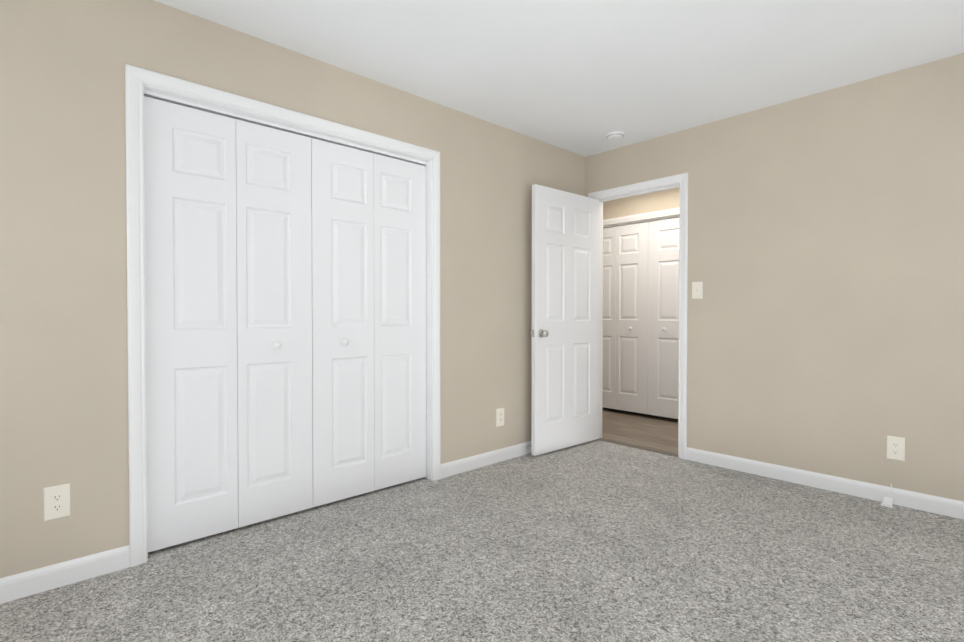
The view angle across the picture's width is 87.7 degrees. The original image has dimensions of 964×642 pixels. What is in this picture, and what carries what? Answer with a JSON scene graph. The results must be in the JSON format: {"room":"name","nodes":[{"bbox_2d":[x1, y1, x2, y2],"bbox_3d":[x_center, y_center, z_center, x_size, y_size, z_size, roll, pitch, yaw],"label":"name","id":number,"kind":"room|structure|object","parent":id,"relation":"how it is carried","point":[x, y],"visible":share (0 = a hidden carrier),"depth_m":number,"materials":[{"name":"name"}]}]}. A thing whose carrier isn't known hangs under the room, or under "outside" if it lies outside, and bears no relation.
{"room":"empty bedroom","nodes":[
{"label":"empty bedroom","id":0,"kind":"room"},
{"bbox_2d":[0,0,584,577],"bbox_3d":[-0.673,-0.184,2.979,4.418,2.439,0.115,-1,1,-43],"label":"wall","id":1,"kind":"structure","parent":0,"point":[62,270],"depth_m":2.08,"materials":[{"name":"beige paint"}]},
{"bbox_2d":[43,483,69,520],"bbox_3d":[-1.671,0.713,1.974,0.080,0.130,0.008,-1,1,-43],"label":"electrical outlet","id":2,"kind":"object","parent":1,"relation":"attached to","point":[56,502],"visible":1,"depth_m":1.97,"materials":[{"name":"white plastic"}]},
{"bbox_2d":[0,441,530,603],"bbox_3d":[-0.630,0.990,2.948,4.188,0.092,0.011,-1,1,-43],"label":"baseboard","id":3,"kind":"structure","parent":1,"relation":"attached to","point":[29,583],"depth_m":2.04,"materials":[{"name":"white wood"}]},
{"bbox_2d":[125,64,440,566],"bbox_3d":[-0.930,-0.001,2.741,1.580,2.078,0.115,-1,1,-43],"label":"door frame","id":4,"kind":"structure","parent":1,"relation":"attached to","point":[428,296],"depth_m":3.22,"materials":[{"name":"white wood"}]},
{"bbox_2d":[144,96,425,551],"bbox_3d":[-0.923,0.004,2.732,1.537,2.034,0.068,-1,1,-43],"label":"bifold closet doors","id":5,"kind":"structure","parent":1,"relation":"in","point":[285,282],"depth_m":2.59,"materials":[{"name":"white wood"}]},
{"bbox_2d":[144,90,425,165],"bbox_3d":[-0.934,-1.013,2.732,1.540,0.016,0.034,-1,1,-43],"label":"trim","id":6,"kind":"structure","parent":1,"relation":"attached to","point":[170,99],"depth_m":2.58,"materials":[{"name":"white wood"}]},
{"bbox_2d":[496,408,503,426],"bbox_3d":[0.136,0.701,3.663,0.080,0.130,0.008,-1,1,-43],"label":"electrical outlet","id":7,"kind":"object","parent":1,"relation":"attached to","point":[499,416],"visible":1,"depth_m":3.65,"materials":[{"name":"white plastic"}]},
{"bbox_2d":[0,440,963,641],"bbox_3d":[0.240,1.078,1.967,4.348,0.060,4.195,-1,1,-43],"label":"floor carpet","id":8,"kind":"object","parent":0,"point":[596,541],"visible":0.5,"depth_m":2.10,"materials":[{"name":"grey carpet"}]},
{"bbox_2d":[881,484,892,507],"bbox_3d":[2.286,0.980,2.828,0.070,0.115,0.052,-1,1,-43],"label":"cable","id":9,"kind":"object","parent":8,"relation":"on","point":[887,501],"visible":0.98,"depth_m":2.83,"materials":[{"name":"white plastic"}]},
{"bbox_2d":[154,0,963,156],"bbox_3d":[0.266,-1.421,1.958,4.418,0.060,4.195,-1,1,-43],"label":"ceiling","id":10,"kind":"structure","parent":0,"point":[584,78],"depth_m":2.59,"materials":[{"name":"white paint"}]},
{"bbox_2d":[606,131,623,140],"bbox_3d":[1.012,-1.395,3.805,0.132,0.040,0.132,-1,1,-43],"label":"smoke detector","id":11,"kind":"object","parent":10,"relation":"attached to","point":[615,136],"visible":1,"depth_m":3.77,"materials":[{"name":"white plastic"}]},
{"bbox_2d":[596,438,677,456],"bbox_3d":[1.252,1.026,4.067,0.080,0.013,0.749,-1,1,-43],"label":"threshold","id":12,"kind":"object","parent":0,"point":[640,447],"visible":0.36,"depth_m":4.05,"materials":[{"name":"brown"}]},
{"bbox_2d":[602,407,677,453],"bbox_3d":[1.823,1.048,4.839,1.887,0.050,3.800,-1,1,-43],"label":"floor","id":13,"kind":"structure","parent":0,"point":[647,431],"depth_m":4.74,"materials":[{"name":"wood"}]},
{"bbox_2d":[603,187,679,219],"bbox_3d":[2.006,-0.205,4.994,0.115,2.451,3.800,-1,1,-43],"label":"wall","id":14,"kind":"structure","parent":0,"point":[649,202],"depth_m":5.25,"materials":[{"name":"beige paint"}]},
{"bbox_2d":[602,208,678,418],"bbox_3d":[1.748,-0.052,5.260,0.132,2.138,1.668,-1,1,-43],"label":"closet door","id":15,"kind":"structure","parent":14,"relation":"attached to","point":[642,220],"depth_m":5.29,"materials":[{"name":"white wood"}]},
{"bbox_2d":[585,53,963,500],"bbox_3d":[2.104,-0.187,3.159,0.115,2.439,3.415,-1,1,-43],"label":"wall","id":16,"kind":"structure","parent":0,"point":[825,324],"depth_m":3.05,"materials":[{"name":"beige paint"}]},
{"bbox_2d":[588,172,687,459],"bbox_3d":[1.262,-0.031,4.062,0.149,2.128,0.871,-1,1,-43],"label":"door frame","id":17,"kind":"structure","parent":16,"relation":"attached to","point":[682,179],"depth_m":3.74,"materials":[{"name":"white wood"}]},
{"bbox_2d":[530,184,598,455],"bbox_3d":[0.674,-0.008,4.025,0.808,2.030,0.161,-1,1,-43],"label":"entry door","id":18,"kind":"structure","parent":17,"relation":"attached to","point":[564,332],"depth_m":3.97,"materials":[{"name":"white wood"}]},
{"bbox_2d":[692,282,702,298],"bbox_3d":[1.560,-0.224,3.643,0.017,0.122,0.076,-1,1,-43],"label":"light switch","id":19,"kind":"object","parent":16,"relation":"attached to","point":[697,290],"visible":1,"depth_m":3.64,"materials":[{"name":"white plastic"}]},
{"bbox_2d":[686,447,963,518],"bbox_3d":[2.022,0.987,3.169,0.011,0.092,3.289,-1,1,-43],"label":"baseboard","id":20,"kind":"structure","parent":16,"relation":"attached to","point":[928,503],"depth_m":3.04,"materials":[{"name":"white wood"}]},
{"bbox_2d":[886,436,904,460],"bbox_3d":[2.335,0.719,2.833,0.008,0.130,0.080,-1,1,-43],"label":"electrical outlet","id":21,"kind":"object","parent":16,"relation":"attached to","point":[895,448],"visible":1,"depth_m":2.83,"materials":[{"name":"white plastic"}]}
]}

